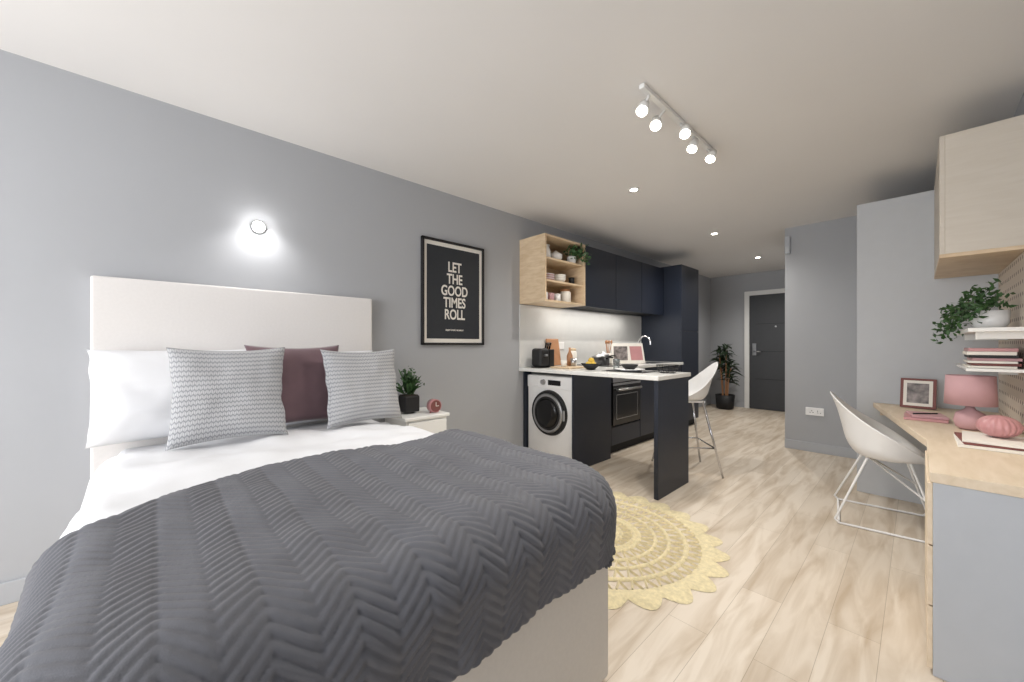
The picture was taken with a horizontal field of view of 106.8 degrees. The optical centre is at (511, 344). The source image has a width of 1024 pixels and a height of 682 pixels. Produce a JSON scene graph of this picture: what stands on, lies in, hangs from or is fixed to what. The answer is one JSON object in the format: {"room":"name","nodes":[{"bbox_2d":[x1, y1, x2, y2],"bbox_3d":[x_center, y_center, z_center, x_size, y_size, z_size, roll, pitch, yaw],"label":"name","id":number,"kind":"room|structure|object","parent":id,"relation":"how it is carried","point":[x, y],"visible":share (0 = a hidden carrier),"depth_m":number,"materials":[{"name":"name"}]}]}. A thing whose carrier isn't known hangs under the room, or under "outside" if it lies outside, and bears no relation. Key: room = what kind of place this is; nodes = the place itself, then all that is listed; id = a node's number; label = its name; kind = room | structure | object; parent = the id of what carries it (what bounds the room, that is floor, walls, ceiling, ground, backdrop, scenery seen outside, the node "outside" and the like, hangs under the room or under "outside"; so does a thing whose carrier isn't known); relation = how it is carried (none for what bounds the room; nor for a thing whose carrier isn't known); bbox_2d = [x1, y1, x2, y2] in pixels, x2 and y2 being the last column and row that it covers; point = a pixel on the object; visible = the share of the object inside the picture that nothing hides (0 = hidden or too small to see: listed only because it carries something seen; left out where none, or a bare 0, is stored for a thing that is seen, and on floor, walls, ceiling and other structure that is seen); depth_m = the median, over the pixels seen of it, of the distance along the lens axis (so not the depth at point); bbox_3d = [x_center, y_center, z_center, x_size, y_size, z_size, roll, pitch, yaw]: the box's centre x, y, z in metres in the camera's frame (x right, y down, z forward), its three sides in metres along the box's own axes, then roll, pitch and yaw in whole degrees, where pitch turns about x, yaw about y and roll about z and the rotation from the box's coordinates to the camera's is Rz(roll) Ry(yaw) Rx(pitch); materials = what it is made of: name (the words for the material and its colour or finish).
{"room":"studio apartment","nodes":[
{"label":"studio apartment","id":0,"kind":"room"},
{"bbox_2d":[0,49,710,582],"bbox_3d":[0.095,-0.080,4.033,10.690,2.500,0.120,0,0,-43],"label":"wall","id":1,"kind":"structure","parent":0,"point":[97,178],"depth_m":2.09,"materials":[{"name":"paint"}]},
{"bbox_2d":[0,576,26,605],"bbox_3d":[-1.805,1.120,2.163,5.120,0.100,0.015,0,0,-43],"label":"baseboard","id":2,"kind":"structure","parent":1,"relation":"attached to","point":[10,591],"depth_m":1.72,"materials":[{"name":"paint"}]},
{"bbox_2d":[251,221,265,232],"bbox_3d":[-1.576,-0.735,2.365,0.072,0.072,0.031,0,0,-43],"label":"wall spotlight","id":3,"kind":"object","parent":1,"relation":"attached to","point":[257,226],"visible":1,"depth_m":2.35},
{"bbox_2d":[421,235,483,344],"bbox_3d":[-0.509,-0.453,3.365,0.655,0.905,0.029,0,0,-43],"label":"framed poster","id":4,"kind":"object","parent":1,"relation":"attached to","point":[452,273],"visible":1,"depth_m":3.34,"materials":[{"name":"paper"}]},
{"bbox_2d":[520,233,584,307],"bbox_3d":[0.437,-0.755,4.027,0.653,0.660,0.353,0,0,-43],"label":"wall shelf","id":5,"kind":"object","parent":1,"relation":"attached to","point":[534,262],"visible":0.95,"depth_m":3.89,"materials":[{"name":"brown wood"}]},
{"bbox_2d":[546,244,550,256],"bbox_3d":[0.339,-0.944,3.870,0.120,0.150,0.139,0,0,11],"label":"jug","id":6,"kind":"object","parent":5,"relation":"on","point":[548,252],"visible":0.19,"depth_m":3.84,"materials":[{"name":"white ceramic"}]},
{"bbox_2d":[546,273,554,279],"bbox_3d":[0.341,-0.684,3.880,0.190,0.070,0.190,0,0,-43],"label":"plates","id":7,"kind":"object","parent":5,"relation":"on","point":[551,276],"visible":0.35,"depth_m":3.80,"materials":[{"name":"pink ceramic"}]},
{"bbox_2d":[548,293,553,299],"bbox_3d":[0.391,-0.488,3.885,0.092,0.085,0.073,0,0,-43],"label":"coffee mug","id":8,"kind":"object","parent":5,"relation":"on","point":[550,295],"visible":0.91,"depth_m":3.86,"materials":[{"name":"pink ceramic"}]},
{"bbox_2d":[551,251,561,259],"bbox_3d":[0.466,-0.929,3.990,0.158,0.120,0.140,0,0,-6],"label":"teapot","id":9,"kind":"object","parent":5,"relation":"on","point":[555,254],"visible":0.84,"depth_m":3.93,"materials":[{"name":"white ceramic"}]},
{"bbox_2d":[554,294,560,300],"bbox_3d":[0.464,-0.488,3.953,0.092,0.085,0.073,0,0,-43],"label":"coffee mug","id":10,"kind":"object","parent":5,"relation":"on","point":[557,297],"visible":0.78,"depth_m":3.93,"materials":[{"name":"white ceramic"}]},
{"bbox_2d":[555,274,565,281],"bbox_3d":[0.501,-0.694,4.030,0.140,0.090,0.140,0,0,-43],"label":"bowls","id":11,"kind":"object","parent":5,"relation":"on","point":[558,277],"visible":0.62,"depth_m":3.97,"materials":[{"name":"ceramic"}]},
{"bbox_2d":[560,289,570,301],"bbox_3d":[0.574,-0.526,4.099,0.120,0.160,0.120,0,0,-43],"label":"canister","id":12,"kind":"object","parent":5,"relation":"on","point":[565,293],"visible":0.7,"depth_m":4.05,"materials":[{"name":"ceramic"}]},
{"bbox_2d":[568,277,574,283],"bbox_3d":[0.639,-0.689,4.117,0.088,0.080,0.070,0,0,-43],"label":"coffee mug","id":13,"kind":"object","parent":5,"relation":"on","point":[570,279],"visible":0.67,"depth_m":4.10,"materials":[{"name":"black ceramic"}]},
{"bbox_2d":[563,242,590,264],"bbox_3d":[0.701,-0.976,4.079,0.303,0.227,0.204,0,0,9],"label":"pot plant","id":14,"kind":"object","parent":5,"relation":"on","point":[573,250],"visible":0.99,"depth_m":4.06,"materials":[{"name":"green plant"}]},
{"bbox_2d":[519,305,640,367],"bbox_3d":[1.000,-0.092,4.785,2.520,0.652,0.019,0,0,-43],"label":"backsplash","id":15,"kind":"structure","parent":1,"relation":"attached to","point":[587,332],"depth_m":4.52,"materials":[{"name":"white tile"}]},
{"bbox_2d":[559,342,563,348],"bbox_3d":[0.548,0.007,4.354,0.150,0.085,0.008,0,0,-43],"label":"socket","id":16,"kind":"object","parent":15,"relation":"attached to","point":[561,344],"depth_m":4.37,"materials":[{"name":"white plastic"}]},
{"bbox_2d":[567,245,662,315],"bbox_3d":[1.356,-0.752,4.891,1.865,0.665,0.348,0,0,-43],"label":"upper cabinet","id":17,"kind":"object","parent":1,"relation":"attached to","point":[614,283],"visible":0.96,"depth_m":4.63,"materials":[{"name":"wood"}]},
{"bbox_2d":[699,399,710,406],"bbox_3d":[3.160,1.120,6.809,2.180,0.100,0.015,0,0,-43],"label":"baseboard","id":18,"kind":"structure","parent":1,"relation":"attached to","point":[707,402],"depth_m":7.37,"materials":[{"name":"paint"}]},
{"bbox_2d":[0,404,946,681],"bbox_3d":[1.229,1.220,2.821,10.690,0.100,3.440,0,0,-43],"label":"floor","id":19,"kind":"structure","parent":0,"point":[806,595],"depth_m":1.92,"materials":[{"name":"brown wood"}]},
{"bbox_2d":[0,275,616,681],"bbox_3d":[-0.835,0.415,1.597,1.511,1.510,2.159,0,0,-43],"label":"double bed","id":20,"kind":"object","parent":19,"relation":"on","point":[370,550],"visible":1,"depth_m":0.94,"materials":[{"name":"fabric"}]},
{"bbox_2d":[85,349,245,448],"bbox_3d":[-1.723,0.250,2.017,0.721,0.458,0.163,0,0,-44],"label":"bed pillow","id":21,"kind":"object","parent":20,"relation":"on","point":[131,392],"visible":0.51,"depth_m":1.83,"materials":[{"name":"white fabric"}]},
{"bbox_2d":[165,347,287,450],"bbox_3d":[-1.388,0.240,1.878,0.483,0.459,0.185,0,0,-38],"label":"cushion","id":22,"kind":"object","parent":20,"relation":"on","point":[217,395],"visible":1,"depth_m":1.82,"materials":[{"name":"grey fabric"}]},
{"bbox_2d":[59,422,434,538],"bbox_3d":[-0.742,0.645,1.469,1.418,0.360,1.693,0,0,-43],"label":"duvet","id":23,"kind":"object","parent":20,"relation":"on","point":[123,482],"depth_m":1.58,"materials":[{"name":"white fabric"}]},
{"bbox_2d":[244,345,338,422],"bbox_3d":[-1.257,0.230,2.221,0.505,0.462,0.167,0,0,-38],"label":"velvet cushion","id":24,"kind":"object","parent":20,"relation":"on","point":[304,396],"visible":0.49,"depth_m":2.20,"materials":[{"name":"fabric"}]},
{"bbox_2d":[0,429,616,681],"bbox_3d":[-0.436,0.606,1.171,1.511,0.369,0.991,0,0,-43],"label":"quilt","id":25,"kind":"object","parent":20,"relation":"on","point":[431,558],"depth_m":0.82,"materials":[{"name":"grey fabric"}]},
{"bbox_2d":[286,350,371,425],"bbox_3d":[-1.213,0.265,2.496,0.622,0.458,0.181,0,0,-39],"label":"bed pillow","id":26,"kind":"object","parent":20,"relation":"on","point":[297,422],"visible":0.02,"depth_m":2.39,"materials":[{"name":"white fabric"}]},
{"bbox_2d":[320,349,401,428],"bbox_3d":[-0.914,0.250,2.337,0.178,0.449,0.472,0,0,43],"label":"cushion","id":27,"kind":"object","parent":20,"relation":"on","point":[361,386],"visible":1,"depth_m":2.26,"materials":[{"name":"grey fabric"}]},
{"bbox_2d":[385,407,449,432],"bbox_3d":[-0.730,0.843,2.902,0.370,0.655,0.385,0,0,-43],"label":"bedside table","id":28,"kind":"object","parent":19,"relation":"on","point":[432,422],"visible":0.28,"depth_m":2.80,"materials":[{"name":"white wood"}]},
{"bbox_2d":[396,368,424,413],"bbox_3d":[-0.785,0.335,2.887,0.235,0.358,0.249,0,0,-3],"label":"potted houseplant","id":29,"kind":"object","parent":28,"relation":"on","point":[409,402],"visible":0.99,"depth_m":2.85,"materials":[{"name":"plant"}]},
{"bbox_2d":[427,399,440,412],"bbox_3d":[-0.592,0.465,2.894,0.100,0.105,0.055,0,0,-43],"label":"alarm clock","id":30,"kind":"object","parent":28,"relation":"on","point":[433,405],"visible":1,"depth_m":2.87,"materials":[{"name":"metal"}]},
{"bbox_2d":[523,371,530,446],"bbox_3d":[0.162,0.720,3.997,0.100,0.900,0.021,0,0,-43],"label":"cabinet end panel","id":31,"kind":"object","parent":19,"relation":"on","point":[525,373],"visible":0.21,"depth_m":3.97,"materials":[{"name":"wood"}]},
{"bbox_2d":[528,373,571,458],"bbox_3d":[0.550,0.738,3.925,0.632,0.865,0.600,0,0,-43],"label":"washing machine","id":32,"kind":"object","parent":19,"relation":"on","point":[549,394],"visible":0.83,"depth_m":3.71,"materials":[{"name":"white plastic"}]},
{"bbox_2d":[572,375,610,465],"bbox_3d":[0.785,0.720,3.713,0.620,0.900,0.019,0,0,-43],"label":"cabinet end panel","id":33,"kind":"object","parent":19,"relation":"on","point":[591,395],"visible":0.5,"depth_m":3.69,"materials":[{"name":"black wood"}]},
{"bbox_2d":[611,365,680,452],"bbox_3d":[1.452,0.720,4.804,1.835,0.900,0.590,0,0,-43],"label":"kitchen cabinet","id":34,"kind":"object","parent":19,"relation":"on","point":[628,434],"visible":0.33,"depth_m":4.48,"materials":[{"name":"black wood"}]},
{"bbox_2d":[531,348,548,367],"bbox_3d":[0.300,0.134,3.924,0.140,0.201,0.160,0,0,-43],"label":"toaster","id":35,"kind":"object","parent":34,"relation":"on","point":[540,356],"visible":0.99,"depth_m":3.88,"materials":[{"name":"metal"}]},
{"bbox_2d":[544,342,553,366],"bbox_3d":[0.382,0.103,4.056,0.080,0.262,0.120,0,0,-43],"label":"knife block","id":36,"kind":"object","parent":34,"relation":"on","point":[551,351],"visible":0.5,"depth_m":4.02,"materials":[{"name":"black"}]},
{"bbox_2d":[546,339,560,365],"bbox_3d":[0.462,0.080,4.219,0.200,0.297,0.069,0,0,-43],"label":"chopping board","id":37,"kind":"object","parent":34,"relation":"on","point":[554,342],"visible":0.62,"depth_m":4.23,"materials":[{"name":"wood"}]},
{"bbox_2d":[551,348,583,368],"bbox_3d":[0.581,0.130,3.872,0.300,0.208,0.240,0,0,-43],"label":"wooden serving tray","id":38,"kind":"object","parent":34,"relation":"on","point":[570,363],"visible":0.91,"depth_m":3.84,"materials":[{"name":"brown wood"}]},
{"bbox_2d":[561,360,566,366],"bbox_3d":[0.523,0.186,3.832,0.066,0.060,0.066,0,0,-43],"label":"cup","id":39,"kind":"object","parent":38,"relation":"on","point":[563,362],"depth_m":3.81,"materials":[{"name":"ceramic"}]},
{"bbox_2d":[551,365,583,368],"bbox_3d":[0.581,0.226,3.872,0.300,0.017,0.240,0,0,-43],"label":"tray","id":40,"kind":"object","parent":38,"relation":"on","point":[562,366],"depth_m":3.81,"materials":[{"name":"brown wood"}]},
{"bbox_2d":[567,348,572,365],"bbox_3d":[0.606,0.121,3.991,0.064,0.190,0.064,0,0,-43],"label":"oil bottle","id":41,"kind":"object","parent":38,"relation":"on","point":[569,355],"depth_m":3.97,"materials":[{"name":"glass"}]},
{"bbox_2d":[570,358,576,365],"bbox_3d":[0.631,0.176,3.906,0.066,0.080,0.066,0,0,-43],"label":"cup","id":42,"kind":"object","parent":38,"relation":"on","point":[572,360],"depth_m":3.88,"materials":[{"name":"metal"}]},
{"bbox_2d":[571,348,576,365],"bbox_3d":[0.679,0.134,4.279,0.100,0.200,0.100,0,0,-43],"label":"storage jar","id":43,"kind":"object","parent":34,"relation":"on","point":[573,350],"visible":0.5,"depth_m":4.24,"materials":[{"name":"ceramic"}]},
{"bbox_2d":[581,358,600,369],"bbox_3d":[0.749,0.177,3.619,0.190,0.114,0.190,0,0,-43],"label":"fruit bowl","id":44,"kind":"object","parent":34,"relation":"on","point":[590,365],"visible":1,"depth_m":3.58,"materials":[{"name":"black ceramic"}]},
{"bbox_2d":[519,361,690,380],"bbox_3d":[1.504,0.251,4.245,2.527,0.033,1.493,0,0,-43],"label":"countertop","id":45,"kind":"structure","parent":34,"relation":"on","point":[655,376],"depth_m":3.28,"materials":[{"name":"white stone"}]},
{"bbox_2d":[577,363,621,366],"bbox_3d":[1.074,0.230,4.457,0.580,0.009,0.480,0,0,-43],"label":"induction hob","id":46,"kind":"object","parent":45,"relation":"in","point":[610,364],"visible":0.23,"depth_m":4.21,"materials":[{"name":"glass"}]},
{"bbox_2d":[591,352,613,364],"bbox_3d":[1.039,0.155,4.258,0.189,0.140,0.327,0,0,-43],"label":"saucepan","id":47,"kind":"object","parent":46,"relation":"on","point":[598,358],"visible":0.89,"depth_m":4.23,"materials":[{"name":"metal"}]},
{"bbox_2d":[601,351,614,363],"bbox_3d":[1.112,0.150,4.553,0.165,0.150,0.310,0,0,-3],"label":"saucepan","id":48,"kind":"object","parent":46,"relation":"on","point":[602,353],"visible":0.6,"depth_m":4.56,"materials":[{"name":"metal"}]},
{"bbox_2d":[644,361,671,363],"bbox_3d":[1.882,0.232,5.028,0.620,0.006,0.270,0,0,-43],"label":"sink","id":49,"kind":"object","parent":45,"relation":"in","point":[652,362],"visible":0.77,"depth_m":5.06,"materials":[{"name":"metal"}]},
{"bbox_2d":[656,364,679,373],"bbox_3d":[1.301,0.201,3.176,0.186,0.072,0.186,0,0,1],"label":"wire basket","id":50,"kind":"object","parent":45,"relation":"on","point":[657,365],"visible":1,"depth_m":3.15,"materials":[{"name":"black metal"}]},
{"bbox_2d":[605,340,612,362],"bbox_3d":[1.218,0.085,4.838,0.114,0.299,0.104,0,0,-43],"label":"utensil holder","id":51,"kind":"object","parent":34,"relation":"on","point":[607,342],"visible":0.66,"depth_m":4.81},
{"bbox_2d":[613,359,619,368],"bbox_3d":[1.013,0.184,3.688,0.068,0.100,0.068,0,0,-43],"label":"drinking glass","id":52,"kind":"object","parent":34,"relation":"on","point":[616,362],"visible":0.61,"depth_m":3.66,"materials":[{"name":"clear glass"}]},
{"bbox_2d":[611,378,641,426],"bbox_3d":[1.114,0.573,4.407,0.590,0.595,0.588,0,0,-43],"label":"built-in oven","id":53,"kind":"object","parent":34,"relation":"on","point":[625,393],"visible":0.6,"depth_m":4.18,"materials":[{"name":"metal"}]},
{"bbox_2d":[611,343,644,363],"bbox_3d":[1.468,0.105,4.798,0.430,0.255,0.114,0,0,-5],"label":"open book","id":54,"kind":"object","parent":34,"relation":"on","point":[628,353],"visible":0.93,"depth_m":4.79,"materials":[{"name":"paper"}]},
{"bbox_2d":[613,346,627,359],"bbox_3d":[1.367,0.103,4.782,0.170,0.180,0.002,0,-14,6],"label":"photo","id":55,"kind":"object","parent":54,"relation":"attached to","point":[620,352],"depth_m":4.78},
{"bbox_2d":[629,346,642,359],"bbox_3d":[1.569,0.103,4.799,0.170,0.180,0.002,0,-14,-15],"label":"photo","id":56,"kind":"object","parent":54,"relation":"attached to","point":[635,351],"depth_m":4.80},
{"bbox_2d":[603,364,658,372],"bbox_3d":[1.049,0.203,3.379,0.290,0.062,0.400,0,0,-43],"label":"place setting","id":57,"kind":"object","parent":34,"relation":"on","point":[630,368],"visible":1,"depth_m":3.32,"materials":[{"name":"white ceramic"}]},
{"bbox_2d":[621,364,638,369],"bbox_3d":[1.046,0.197,3.376,0.150,0.050,0.150,0,0,-43],"label":"bowl","id":58,"kind":"object","parent":57,"relation":"on","point":[625,366],"depth_m":3.34,"materials":[{"name":"black ceramic"}]},
{"bbox_2d":[608,491,729,609],"bbox_3d":[0.553,1.163,2.380,1.408,0.013,1.408,0,0,-13],"label":"rug","id":59,"kind":"object","parent":19,"relation":"on","point":[698,579],"visible":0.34,"depth_m":2.09,"materials":[{"name":"yellow wicker"}]},
{"bbox_2d":[641,264,698,424],"bbox_3d":[2.343,0.030,5.643,0.597,2.280,0.598,0,0,-43],"label":"tall kitchen cabinet","id":60,"kind":"object","parent":19,"relation":"on","point":[674,334],"visible":0.66,"depth_m":5.38,"materials":[{"name":"wood"}]},
{"bbox_2d":[654,377,688,499],"bbox_3d":[1.290,0.720,3.060,0.555,0.901,0.035,0,0,-43],"label":"breakfast bar leg","id":61,"kind":"object","parent":19,"relation":"on","point":[671,396],"visible":0.86,"depth_m":3.00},
{"bbox_2d":[651,362,723,478],"bbox_3d":[1.655,0.666,3.581,0.533,1.013,0.487,0,0,4],"label":"bar stool","id":62,"kind":"object","parent":19,"relation":"on","point":[699,385],"visible":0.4,"depth_m":3.54,"materials":[{"name":"white plastic"}]},
{"bbox_2d":[709,344,742,409],"bbox_3d":[3.934,0.571,6.985,0.726,1.196,0.562,0,0,-25],"label":"potted palm","id":63,"kind":"object","parent":19,"relation":"on","point":[725,401],"visible":0.98,"depth_m":6.91,"materials":[{"name":"plant"}]},
{"bbox_2d":[830,391,924,542],"bbox_3d":[2.463,0.749,2.544,0.513,0.840,0.563,0,0,40],"label":"armchair","id":64,"kind":"object","parent":19,"relation":"on","point":[871,439],"visible":0.9,"depth_m":2.48,"materials":[{"name":"white plastic"}]},
{"bbox_2d":[857,190,998,504],"bbox_3d":[3.428,0.025,3.179,1.149,2.290,0.713,0,0,-43],"label":"wall","id":65,"kind":"structure","parent":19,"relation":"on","point":[899,297],"depth_m":2.87,"materials":[{"name":"paint"}]},
{"bbox_2d":[873,403,1023,681],"bbox_3d":[2.273,0.810,2.033,2.098,0.720,0.618,0,0,-43],"label":"desk","id":66,"kind":"object","parent":19,"relation":"on","point":[974,498],"visible":0.97,"depth_m":1.29,"materials":[{"name":"brown wood"}]},
{"bbox_2d":[900,378,936,409],"bbox_3d":[2.884,0.344,2.699,0.057,0.209,0.176,0,0,-36],"label":"photo frame","id":67,"kind":"object","parent":66,"relation":"on","point":[914,393],"visible":1,"depth_m":2.69,"materials":[{"name":"wood"}]},
{"bbox_2d":[907,383,928,403],"bbox_3d":[2.876,0.342,2.693,0.001,0.140,0.108,14,-8,-35],"label":"picture","id":68,"kind":"object","parent":67,"relation":"attached to","point":[916,392],"depth_m":2.69},
{"bbox_2d":[903,411,948,423],"bbox_3d":[2.519,0.430,2.314,0.240,0.037,0.184,0,0,-43],"label":"pile","id":69,"kind":"object","parent":66,"relation":"on","point":[909,415],"visible":1,"depth_m":2.26,"materials":[{"name":"paper"}]},
{"bbox_2d":[906,411,948,419],"bbox_3d":[2.521,0.427,2.312,0.150,0.014,0.200,0,0,38],"label":"book","id":70,"kind":"object","parent":69,"relation":"on","point":[911,415],"depth_m":2.27,"materials":[{"name":"pink paper"}]},
{"bbox_2d":[943,374,998,430],"bbox_3d":[2.444,0.306,2.027,0.188,0.286,0.188,0,0,-43],"label":"table lamp","id":71,"kind":"object","parent":66,"relation":"on","point":[969,391],"visible":0.94,"depth_m":1.99,"materials":[{"name":"fabric"}]},
{"bbox_2d":[953,431,1023,454],"bbox_3d":[2.155,0.433,1.697,0.306,0.031,0.228,0,0,-43],"label":"pile","id":72,"kind":"object","parent":66,"relation":"on","point":[966,439],"visible":0.98,"depth_m":1.65,"materials":[{"name":"paper"}]},
{"bbox_2d":[962,431,1023,448],"bbox_3d":[2.161,0.423,1.694,0.270,0.010,0.200,0,0,-40],"label":"magazine","id":73,"kind":"object","parent":72,"relation":"on","point":[978,439],"depth_m":1.66,"materials":[{"name":"paper"}]},
{"bbox_2d":[975,415,1023,437],"bbox_3d":[2.200,0.367,1.717,0.136,0.099,0.136,0,0,-43],"label":"ribbed vase","id":74,"kind":"object","parent":72,"relation":"on","point":[999,426],"visible":1,"depth_m":1.69,"materials":[{"name":"ceramic"}]},
{"bbox_2d":[0,0,1023,277],"bbox_3d":[1.229,-1.380,2.821,10.690,0.100,3.440,0,0,-43],"label":"ceiling","id":75,"kind":"structure","parent":0,"point":[812,111],"depth_m":1.94,"materials":[{"name":"paint"}]},
{"bbox_2d":[628,187,638,191],"bbox_3d":[1.041,-1.327,3.248,0.092,0.005,0.092,0,0,-43],"label":"recessed light","id":76,"kind":"object","parent":75,"relation":"in","point":[634,189],"visible":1,"depth_m":3.24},
{"bbox_2d":[636,83,716,162],"bbox_3d":[1.005,-1.267,2.263,0.960,0.124,0.146,0,0,-43],"label":"track light","id":77,"kind":"object","parent":75,"relation":"attached to","point":[686,131],"depth_m":2.16,"materials":[{"name":"white metal"}]},
{"bbox_2d":[638,335,650,344],"bbox_3d":[1.757,0.051,5.098,0.117,0.366,0.207,0,0,-43],"label":"tap","id":78,"kind":"object","parent":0,"point":[641,337],"depth_m":5.11,"materials":[{"name":"silver metal"}]},
{"bbox_2d":[715,393,734,409],"bbox_3d":[3.910,1.039,6.974,0.320,0.260,0.320,0,0,-43],"label":"pot","id":79,"kind":"object","parent":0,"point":[725,401],"depth_m":6.86,"materials":[{"name":"black ceramic"}]},
{"bbox_2d":[711,269,784,401],"bbox_3d":[5.128,-0.080,6.389,0.120,2.500,3.320,0,0,-43],"label":"wall","id":80,"kind":"structure","parent":0,"point":[727,292],"depth_m":7.26,"materials":[{"name":"paint"}]},
{"bbox_2d":[711,399,743,406],"bbox_3d":[4.155,1.120,7.330,0.015,0.100,0.585,0,0,-43],"label":"baseboard","id":81,"kind":"structure","parent":80,"relation":"attached to","point":[713,401],"depth_m":7.21,"materials":[{"name":"paint"}]},
{"bbox_2d":[744,288,784,407],"bbox_3d":[4.683,0.090,6.732,0.059,2.160,0.990,0,0,-43],"label":"frame","id":82,"kind":"object","parent":80,"relation":"attached to","point":[782,290],"visible":0.5,"depth_m":7.04,"materials":[{"name":"white wood"}]},
{"bbox_2d":[749,293,784,411],"bbox_3d":[4.689,0.128,6.737,0.044,2.075,0.830,0,0,-43],"label":"leaf","id":83,"kind":"object","parent":80,"relation":"attached to","point":[764,394],"visible":0.52,"depth_m":6.82,"materials":[{"name":"black wood"}]},
{"bbox_2d":[752,343,755,354],"bbox_3d":[4.439,0.080,6.962,0.013,0.220,0.060,0,0,-43],"label":"lock plate","id":84,"kind":"object","parent":83,"relation":"attached to","point":[753,344],"visible":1,"depth_m":6.96,"materials":[{"name":"metal"}]},
{"bbox_2d":[761,323,784,380],"bbox_3d":[4.671,0.117,6.721,0.005,1.006,0.630,0,0,-43],"label":"trim","id":85,"kind":"structure","parent":83,"relation":"attached to","point":[767,323],"depth_m":6.78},
{"bbox_2d":[785,215,856,448],"bbox_3d":[4.671,-0.080,4.741,2.800,2.500,1.540,0,0,-43],"label":"wall","id":86,"kind":"structure","parent":0,"point":[821,264],"depth_m":4.12,"materials":[{"name":"grey paint"}]},
{"bbox_2d":[785,236,790,254],"bbox_3d":[3.123,-1.130,4.307,0.052,0.200,0.050,0,0,-43],"label":"fire alarm","id":87,"kind":"object","parent":86,"relation":"attached to","point":[787,238],"visible":1,"depth_m":4.29,"materials":[{"name":"white plastic"}]},
{"bbox_2d":[806,407,823,416],"bbox_3d":[3.301,0.727,4.144,0.016,0.085,0.160,0,0,-43],"label":"wall socket","id":88,"kind":"object","parent":86,"relation":"attached to","point":[809,410],"depth_m":4.14,"materials":[{"name":"white plastic"}]},
{"bbox_2d":[785,439,856,458],"bbox_3d":[3.354,1.120,4.088,0.015,0.100,0.695,0,0,-43],"label":"baseboard","id":89,"kind":"structure","parent":86,"relation":"attached to","point":[793,444],"depth_m":4.10,"materials":[{"name":"paint"}]},
{"bbox_2d":[1014,93,1023,116],"bbox_3d":[1.297,-0.080,0.612,7.770,2.500,0.120,0,0,-43],"label":"wall","id":90,"kind":"structure","parent":0,"point":[1020,109],"depth_m":2.06,"materials":[{"name":"paint"}]},
{"bbox_2d":[934,115,1023,278],"bbox_3d":[2.795,-0.807,2.302,0.968,0.665,0.298,0,0,-43],"label":"upper cabinet","id":91,"kind":"object","parent":90,"relation":"attached to","point":[979,185],"visible":0.96,"depth_m":1.99,"materials":[{"name":"brown wood"}]},
{"bbox_2d":[998,252,1023,432],"bbox_3d":[2.571,-0.014,1.896,1.845,0.918,0.013,0,0,-43],"label":"pegboard","id":92,"kind":"object","parent":90,"relation":"attached to","point":[1010,387],"visible":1,"depth_m":2.13,"materials":[{"name":"beige wood"}]},
{"bbox_2d":[956,327,1023,339],"bbox_3d":[2.665,-0.058,2.128,0.900,0.055,0.195,0,0,-43],"label":"shelf","id":93,"kind":"object","parent":92,"relation":"attached to","point":[991,333],"visible":0.87,"depth_m":1.88,"materials":[{"name":"white wood"}]},
{"bbox_2d":[930,278,1017,343],"bbox_3d":[2.577,-0.183,2.171,0.273,0.358,0.380,0,0,9],"label":"trailing ivy","id":94,"kind":"object","parent":93,"relation":"on","point":[981,316],"visible":0.98,"depth_m":2.09,"materials":[{"name":"green plant"}]},
{"bbox_2d":[969,310,1010,327],"bbox_3d":[2.630,-0.137,2.092,0.144,0.100,0.144,0,0,-43],"label":"pot","id":95,"kind":"object","parent":93,"relation":"on","point":[997,318],"depth_m":2.05,"materials":[{"name":"white ceramic"}]},
{"bbox_2d":[956,363,1023,374],"bbox_3d":[2.702,0.140,2.162,0.800,0.040,0.195,0,0,-43],"label":"shelf","id":96,"kind":"object","parent":92,"relation":"attached to","point":[1019,370],"visible":0.65,"depth_m":1.93,"materials":[{"name":"white wood"}]},
{"bbox_2d":[962,348,1022,368],"bbox_3d":[2.568,0.068,2.041,0.318,0.102,0.178,0,0,-43],"label":"books","id":97,"kind":"object","parent":96,"relation":"on","point":[1001,358],"visible":1,"depth_m":1.94,"materials":[{"name":"paper"}]},
{"bbox_2d":[962,351,1016,354],"bbox_3d":[2.556,0.043,2.042,0.300,0.018,0.160,0,0,-43],"label":"book","id":98,"kind":"object","parent":97,"relation":"on","point":[963,352],"depth_m":1.94,"materials":[{"name":"paper"}]},
{"bbox_2d":[964,348,1018,351],"bbox_3d":[2.563,0.025,2.041,0.300,0.017,0.160,0,0,-43],"label":"book","id":99,"kind":"object","parent":97,"relation":"on","point":[965,349],"depth_m":1.94,"materials":[{"name":"paper"}]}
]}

